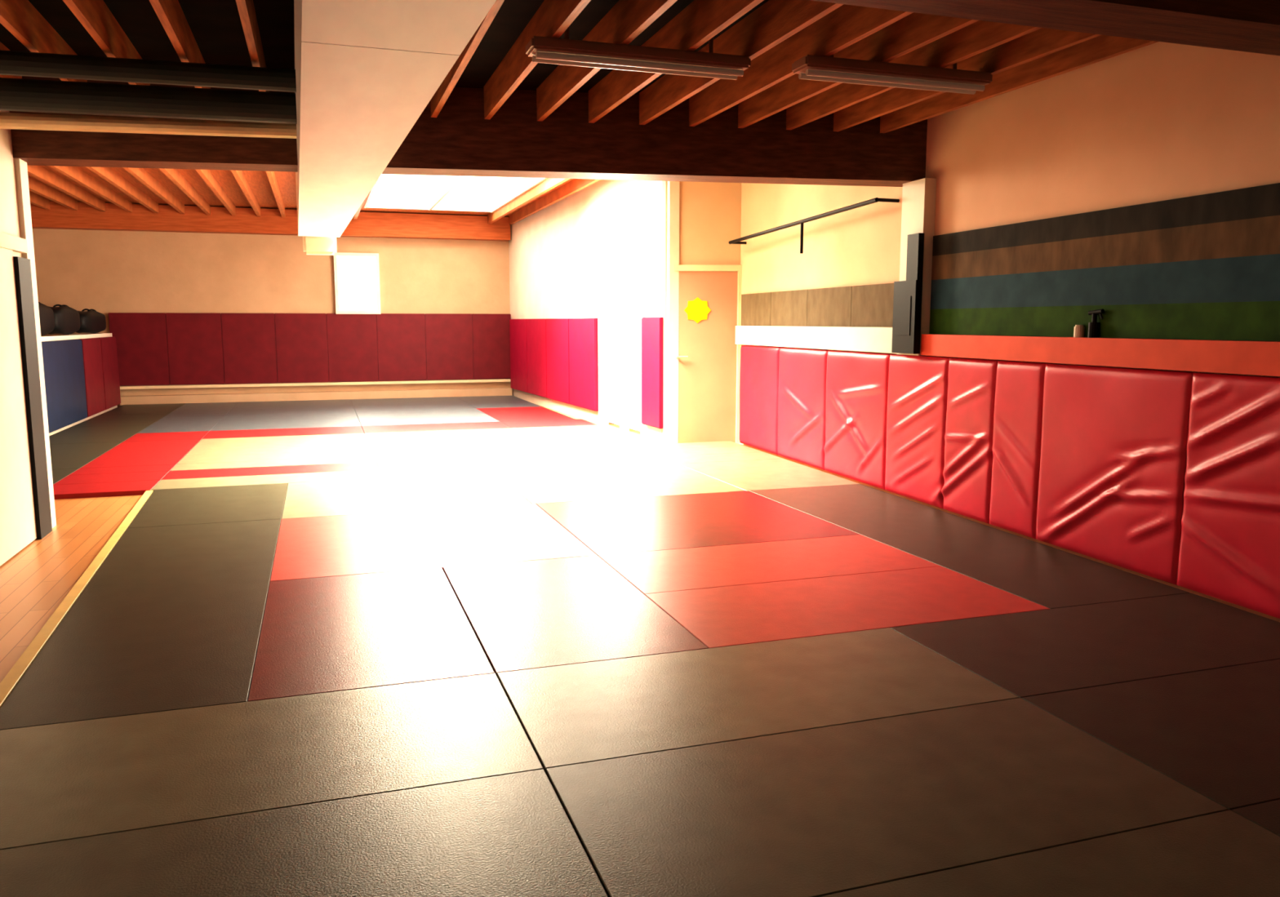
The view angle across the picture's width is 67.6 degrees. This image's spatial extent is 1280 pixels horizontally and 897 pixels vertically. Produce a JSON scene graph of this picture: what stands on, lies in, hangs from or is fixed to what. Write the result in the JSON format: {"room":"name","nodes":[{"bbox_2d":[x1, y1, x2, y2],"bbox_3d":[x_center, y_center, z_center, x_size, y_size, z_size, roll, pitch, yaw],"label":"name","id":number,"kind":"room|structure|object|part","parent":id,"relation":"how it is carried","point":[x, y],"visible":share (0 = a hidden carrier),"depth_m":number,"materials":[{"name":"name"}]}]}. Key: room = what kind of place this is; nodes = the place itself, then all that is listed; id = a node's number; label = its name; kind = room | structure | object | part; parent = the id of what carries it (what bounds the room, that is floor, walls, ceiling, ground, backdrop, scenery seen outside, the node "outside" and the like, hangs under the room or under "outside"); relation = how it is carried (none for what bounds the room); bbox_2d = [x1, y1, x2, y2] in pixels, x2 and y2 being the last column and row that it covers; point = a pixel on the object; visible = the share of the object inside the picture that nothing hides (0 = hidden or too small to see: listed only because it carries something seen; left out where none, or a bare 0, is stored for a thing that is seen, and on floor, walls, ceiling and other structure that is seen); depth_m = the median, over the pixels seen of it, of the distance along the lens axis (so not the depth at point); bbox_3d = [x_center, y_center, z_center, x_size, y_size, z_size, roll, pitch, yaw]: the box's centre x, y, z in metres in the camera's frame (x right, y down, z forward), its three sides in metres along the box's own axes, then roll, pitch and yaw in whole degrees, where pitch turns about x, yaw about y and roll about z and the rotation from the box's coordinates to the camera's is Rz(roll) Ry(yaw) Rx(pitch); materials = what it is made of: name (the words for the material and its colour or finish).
{"room":"exercise studio","nodes":[
{"label":"exercise studio","id":0,"kind":"room"},
{"bbox_2d":[0,110,22,257],"bbox_3d":[-2.746,-0.451,2.047,0.150,3.240,9.700,-2,8,-18],"label":"wall","id":1,"kind":"structure","parent":0,"point":[9,213],"depth_m":6.20,"materials":[{"name":"white paint"}]},
{"bbox_2d":[0,231,27,253],"bbox_3d":[-3.905,-1.267,5.750,0.040,0.090,1.400,-2,8,-18],"label":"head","id":2,"kind":"object","parent":1,"relation":"attached to","point":[16,244],"visible":1,"depth_m":6.13},
{"bbox_2d":[0,247,36,565],"bbox_3d":[-3.884,-0.274,5.792,0.025,1.890,1.020,-2,8,-18],"label":"leaf","id":3,"kind":"object","parent":1,"relation":"attached to","point":[18,531],"visible":1,"depth_m":6.01,"materials":[{"name":"white paint"}]},
{"bbox_2d":[13,256,52,539],"bbox_3d":[-4.078,-0.331,6.411,0.050,1.860,0.280,-2,8,-18],"label":"door frame","id":4,"kind":"structure","parent":1,"relation":"attached to","point":[22,267],"depth_m":6.37,"materials":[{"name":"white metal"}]},
{"bbox_2d":[13,158,56,528],"bbox_3d":[-4.166,-0.688,6.599,0.030,2.520,0.180,-2,8,-18],"label":"trim","id":5,"kind":"structure","parent":1,"relation":"attached to","point":[20,166],"depth_m":6.56,"materials":[{"name":"white paint"}]},
{"bbox_2d":[0,112,297,138],"bbox_3d":[-3.148,-2.087,6.189,1.817,0.098,0.100,-1,8,-10],"label":"ceiling pipe","id":6,"kind":"object","parent":1,"relation":"attached to","point":[14,121],"visible":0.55,"depth_m":6.14,"materials":[{"name":"brown metal"}]},
{"bbox_2d":[32,228,511,406],"bbox_3d":[-5.874,-2.680,17.421,10.400,3.640,0.150,-2,8,-18],"label":"wall","id":7,"kind":"structure","parent":0,"point":[105,272],"depth_m":16.95,"materials":[{"name":"beige paint"}]},
{"bbox_2d":[30,200,511,240],"bbox_3d":[-6.514,-3.979,16.795,8.500,0.420,0.300,-2,8,-18],"label":"beam","id":8,"kind":"structure","parent":7,"relation":"attached to","point":[367,224],"depth_m":16.55,"materials":[{"name":"orange wood"}]},
{"bbox_2d":[108,312,511,386],"bbox_3d":[-5.770,-1.835,17.440,6.898,1.240,0.070,-2,8,-18],"label":"pad","id":9,"kind":"object","parent":7,"relation":"attached to","point":[153,348],"visible":0.96,"depth_m":17.31,"materials":[{"name":"red leather"}]},
{"bbox_2d":[120,378,511,389],"bbox_3d":[-5.727,-1.185,17.524,6.780,0.050,0.120,-2,8,-18],"label":"trim","id":10,"kind":"structure","parent":7,"relation":"attached to","point":[144,387],"depth_m":17.37,"materials":[{"name":"paint"}]},
{"bbox_2d":[120,387,512,404],"bbox_3d":[-5.714,-0.967,17.514,6.780,0.140,0.200,-2,8,-18],"label":"trim","id":11,"kind":"structure","parent":7,"relation":"attached to","point":[372,394],"depth_m":17.33,"materials":[{"name":"beige paint"}]},
{"bbox_2d":[333,252,381,314],"bbox_3d":[-5.166,-3.011,17.483,0.790,1.100,0.100,-2,8,-18],"label":"frame","id":12,"kind":"object","parent":7,"relation":"attached to","point":[335,254],"visible":0.96,"depth_m":17.43,"materials":[{"name":"white paint"}]},
{"bbox_2d":[337,256,377,311],"bbox_3d":[-5.161,-3.009,17.468,0.690,1.000,0.030,-2,8,-18],"label":"pane","id":13,"kind":"object","parent":7,"relation":"attached to","point":[357,275],"visible":1,"depth_m":17.45,"materials":[{"name":"white glass"}]},
{"bbox_2d":[27,165,574,217],"bbox_3d":[-4.079,-3.647,11.863,10.400,0.170,11.400,-2,8,-18],"label":"ceiling","id":14,"kind":"structure","parent":0,"point":[259,183],"depth_m":14.31,"materials":[{"name":"brown wood"}]},
{"bbox_2d":[26,164,600,224],"bbox_3d":[-4.712,-3.442,11.571,8.460,0.160,10.800,-2,8,-18],"label":"ceiling joists","id":15,"kind":"object","parent":14,"relation":"attached to","point":[39,172],"visible":0.35,"depth_m":13.87,"materials":[{"name":"brown wood"}]},
{"bbox_2d":[364,173,547,213],"bbox_3d":[-2.293,-3.712,12.668,2.240,0.130,9.040,-2,8,-18],"label":"skylight","id":16,"kind":"object","parent":14,"relation":"attached to","point":[411,192],"visible":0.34,"depth_m":14.95,"materials":[{"name":"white glass"}]},
{"bbox_2d":[0,404,662,683],"bbox_3d":[-2.640,0.442,8.048,10.400,0.100,20.700,-2,8,-18],"label":"floor","id":17,"kind":"structure","parent":0,"point":[34,582],"depth_m":5.74,"materials":[{"name":"brown wood"}]},
{"bbox_2d":[0,490,153,707],"bbox_3d":[-2.279,1.002,3.247,0.059,0.044,10.311,-3,8,-21],"label":"trim","id":18,"kind":"structure","parent":17,"relation":"on","point":[11,679],"depth_m":4.63,"materials":[{"name":"wood"}]},
{"bbox_2d":[40,333,117,435],"bbox_3d":[-8.310,-1.025,13.976,0.280,1.260,4.800,-2,8,-18],"label":"wall","id":19,"kind":"structure","parent":17,"relation":"on","point":[73,336],"depth_m":13.75,"materials":[{"name":"white paint"}]},
{"bbox_2d":[38,302,54,336],"bbox_3d":[-7.773,-1.665,12.265,0.260,0.447,1.360,-2,8,-18],"label":"sports bag","id":20,"kind":"object","parent":19,"relation":"on","point":[46,313],"visible":0.21,"depth_m":12.38,"materials":[{"name":"black fabric"}]},
{"bbox_2d":[48,304,79,334],"bbox_3d":[-8.231,-1.836,13.630,0.260,0.428,1.400,-2,8,-18],"label":"sports bag","id":21,"kind":"object","parent":19,"relation":"on","point":[67,319],"visible":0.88,"depth_m":13.39,"materials":[{"name":"black fabric"}]},
{"bbox_2d":[41,337,120,433],"bbox_3d":[-8.254,-1.020,13.932,0.340,1.140,4.820,-2,8,-18],"label":"pads","id":22,"kind":"object","parent":19,"relation":"attached to","point":[82,375],"visible":0.68,"depth_m":13.56,"materials":[{"name":"leather"}]},
{"bbox_2d":[75,308,106,333],"bbox_3d":[-8.785,-2.034,15.278,0.260,0.390,1.600,-2,8,-18],"label":"sports bag","id":23,"kind":"object","parent":19,"relation":"on","point":[94,322],"visible":0.9,"depth_m":14.94,"materials":[{"name":"black fabric"}]},
{"bbox_2d":[0,395,1279,896],"bbox_3d":[-1.993,0.343,8.264,7.829,0.040,19.878,-2,8,-18],"label":"mats","id":24,"kind":"object","parent":17,"relation":"on","point":[481,646],"visible":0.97,"depth_m":3.67,"materials":[{"name":"grey plastic"}]},
{"bbox_2d":[0,0,768,94],"bbox_3d":[0.490,-2.092,2.707,7.000,0.160,9.300,-2,8,-18],"label":"ceiling","id":25,"kind":"structure","parent":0,"point":[215,26],"depth_m":5.45,"materials":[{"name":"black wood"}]},
{"bbox_2d":[0,0,1158,133],"bbox_3d":[0.291,-1.895,2.666,5.880,0.220,9.100,-2,8,-18],"label":"ceiling","id":26,"kind":"structure","parent":0,"point":[778,33],"depth_m":5.32,"materials":[{"name":"brown wood"}]},
{"bbox_2d":[0,50,297,124],"bbox_3d":[-2.882,-2.031,5.424,1.835,0.189,0.850,-2,8,-18],"label":"duct","id":27,"kind":"object","parent":26,"relation":"attached to","point":[19,95],"depth_m":5.48,"materials":[{"name":"black metal"}]},
{"bbox_2d":[293,0,496,255],"bbox_3d":[-1.216,-1.829,4.231,0.573,1.080,12.990,-3,8,-19],"label":"duct","id":28,"kind":"object","parent":26,"relation":"attached to","point":[366,71],"visible":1,"depth_m":3.66,"materials":[{"name":"white paint"}]},
{"bbox_2d":[8,75,927,186],"bbox_3d":[-1.020,-2.569,6.941,6.495,1.120,0.316,-1,8,-10],"label":"cross beam","id":29,"kind":"structure","parent":26,"relation":"attached to","point":[459,141],"depth_m":6.93,"materials":[{"name":"brown wood"}]},
{"bbox_2d":[525,26,751,79],"bbox_3d":[0.003,-2.156,5.033,1.200,0.311,0.180,-2,8,-18],"label":"fluorescent light fixture","id":30,"kind":"object","parent":26,"relation":"attached to","point":[544,50],"visible":0.83,"depth_m":4.98,"materials":[{"name":"metal"}]},
{"bbox_2d":[791,54,992,94],"bbox_3d":[1.429,-2.200,5.368,1.200,0.311,0.180,-2,8,-18],"label":"fluorescent light fixture","id":31,"kind":"object","parent":26,"relation":"attached to","point":[816,68],"visible":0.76,"depth_m":5.31,"materials":[{"name":"metal"}]},
{"bbox_2d":[809,0,1279,55],"bbox_3d":[0.236,-1.758,2.931,6.170,0.560,0.300,-2,8,-18],"label":"cross beam","id":32,"kind":"structure","parent":26,"relation":"attached to","point":[1253,26],"depth_m":3.43,"materials":[{"name":"brown wood"}]},
{"bbox_2d":[508,179,679,443],"bbox_3d":[-1.029,-2.333,14.790,0.120,3.640,7.963,-3,8,-21],"label":"wall","id":33,"kind":"structure","parent":0,"point":[553,251],"depth_m":13.77,"materials":[{"name":"white paint"}]},
{"bbox_2d":[509,317,663,428],"bbox_3d":[-1.102,-1.353,14.857,0.060,1.320,7.623,-3,8,-21],"label":"pads","id":34,"kind":"object","parent":33,"relation":"attached to","point":[557,359],"visible":1,"depth_m":14.59,"materials":[{"name":"red leather"}]},
{"bbox_2d":[597,244,644,437],"bbox_3d":[-0.220,-1.430,12.725,0.120,2.390,1.777,-3,8,-21],"label":"frame","id":35,"kind":"object","parent":33,"relation":"attached to","point":[623,252],"visible":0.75,"depth_m":12.84,"materials":[{"name":"white paint"}]},
{"bbox_2d":[604,252,640,431],"bbox_3d":[-0.194,-1.421,12.729,0.030,2.270,1.583,-3,8,-21],"label":"glass door","id":36,"kind":"structure","parent":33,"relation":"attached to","point":[633,262],"depth_m":12.72,"materials":[{"name":"glass"}]},
{"bbox_2d":[666,265,742,444],"bbox_3d":[0.754,-1.089,11.242,0.881,2.100,0.048,0,8,-2],"label":"door frame","id":37,"kind":"structure","parent":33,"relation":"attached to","point":[677,268],"depth_m":11.17,"materials":[{"name":"paint"}]},
{"bbox_2d":[661,181,741,444],"bbox_3d":[0.727,-1.863,11.221,0.936,3.640,0.115,0,8,-2],"label":"wall","id":38,"kind":"structure","parent":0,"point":[710,212],"depth_m":11.08,"materials":[{"name":"beige paint"}]},
{"bbox_2d":[675,271,737,443],"bbox_3d":[0.752,-1.053,11.202,0.772,2.020,0.136,0,8,-2],"label":"leaf","id":39,"kind":"object","parent":38,"relation":"in","point":[707,378],"depth_m":11.24,"materials":[{"name":"paint"}]},
{"bbox_3d":[0.482,-1.071,11.183,0.156,0.023,0.065,3,8,20],"label":"handle","id":40,"kind":"part","parent":39,"relation":"part of","materials":[{"name":"silver metal"}]},
{"bbox_2d":[684,297,711,323],"bbox_3d":[0.671,-1.612,11.160,0.315,0.300,0.006,0,8,-2],"label":"notice","id":41,"kind":"object","parent":39,"relation":"attached to","point":[697,310],"visible":1,"depth_m":11.16,"materials":[{"name":"yellow paper"}]},
{"bbox_2d":[739,41,1279,622],"bbox_3d":[2.902,-1.080,5.283,0.150,3.640,12.393,-2,8,-15],"label":"wall","id":42,"kind":"structure","parent":0,"point":[1160,121],"depth_m":5.95,"materials":[{"name":"beige paint"}]},
{"bbox_2d":[728,197,899,253],"bbox_3d":[1.555,-2.062,9.342,0.218,0.348,3.342,-2,8,-15],"label":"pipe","id":43,"kind":"object","parent":42,"relation":"attached to","point":[738,241],"visible":1,"depth_m":8.97,"materials":[{"name":"black metal"}]},
{"bbox_2d":[735,325,897,353],"bbox_3d":[1.633,-1.098,9.442,0.080,0.210,3.608,-2,8,-15],"label":"ledge","id":44,"kind":"object","parent":42,"relation":"attached to","point":[875,340],"visible":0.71,"depth_m":9.03,"materials":[{"name":"paint"}]},
{"bbox_2d":[741,283,893,327],"bbox_3d":[1.664,-1.380,9.388,0.030,0.358,3.556,-2,8,-15],"label":"board","id":45,"kind":"object","parent":42,"relation":"attached to","point":[865,305],"visible":0.86,"depth_m":9.06,"materials":[{"name":"brown wood"}]},
{"bbox_2d":[897,177,936,355],"bbox_3d":[2.156,-1.401,7.472,0.100,1.335,0.325,-2,8,-15],"label":"pilaster","id":46,"kind":"object","parent":42,"relation":"attached to","point":[918,197],"visible":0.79,"depth_m":7.34,"materials":[{"name":"white paint"}]},
{"bbox_2d":[891,233,924,354],"bbox_3d":[2.082,-1.199,7.453,0.063,0.910,0.323,-2,8,-15],"label":"electrical panel","id":47,"kind":"object","parent":46,"relation":"attached to","point":[907,301],"visible":1,"depth_m":7.37,"materials":[{"name":"black metal"}]},
{"bbox_2d":[739,345,1279,618],"bbox_3d":[2.794,0.129,5.370,0.094,1.140,12.116,-2,8,-15],"label":"pad","id":48,"kind":"object","parent":42,"relation":"attached to","point":[1171,477],"visible":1,"depth_m":5.91,"materials":[{"name":"red leather"}]},
{"bbox_2d":[920,333,1279,376],"bbox_3d":[3.313,-0.281,3.432,0.100,0.160,8.245,-2,8,-15],"label":"ledge","id":49,"kind":"object","parent":42,"relation":"attached to","point":[1228,357],"visible":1,"depth_m":5.38,"materials":[{"name":"red paint"}]},
{"bbox_2d":[1073,324,1084,337],"bbox_3d":[2.651,-0.708,5.774,0.060,0.075,0.058,-2,8,-18],"label":"tape roll","id":50,"kind":"object","parent":49,"relation":"on","point":[1079,330],"visible":1,"depth_m":5.75,"materials":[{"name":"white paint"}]},
{"bbox_2d":[1087,309,1104,337],"bbox_3d":[2.688,-0.738,5.642,0.064,0.168,0.106,-2,8,-18],"label":"spray bottle","id":51,"kind":"object","parent":49,"relation":"on","point":[1093,326],"visible":1,"depth_m":5.63,"materials":[{"name":"black plastic"}]},
{"bbox_2d":[928,301,1279,341],"bbox_3d":[3.346,-0.457,3.420,0.030,0.188,8.242,-2,8,-15],"label":"green stripe","id":52,"kind":"object","parent":42,"relation":"attached to","point":[1260,321],"visible":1,"depth_m":5.39,"materials":[{"name":"green paint"}]},
{"bbox_2d":[930,253,1279,309],"bbox_3d":[3.346,-0.659,3.393,0.030,0.220,8.242,-2,8,-15],"label":"blue stripe","id":53,"kind":"object","parent":42,"relation":"attached to","point":[1254,278],"visible":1,"depth_m":5.43,"materials":[{"name":"blue paint"}]},
{"bbox_2d":[931,215,1279,279],"bbox_3d":[3.346,-0.857,3.367,0.030,0.180,8.242,-2,8,-15],"label":"brown stripe","id":54,"kind":"object","parent":42,"relation":"attached to","point":[1260,236],"visible":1,"depth_m":5.41,"materials":[{"name":"brown wood"}]},
{"bbox_2d":[932,182,1279,256],"bbox_3d":[3.346,-1.021,3.345,0.030,0.150,8.242,-2,8,-15],"label":"black stripe","id":55,"kind":"object","parent":42,"relation":"attached to","point":[1263,201],"visible":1,"depth_m":5.41,"materials":[{"name":"black paint"}]}
]}

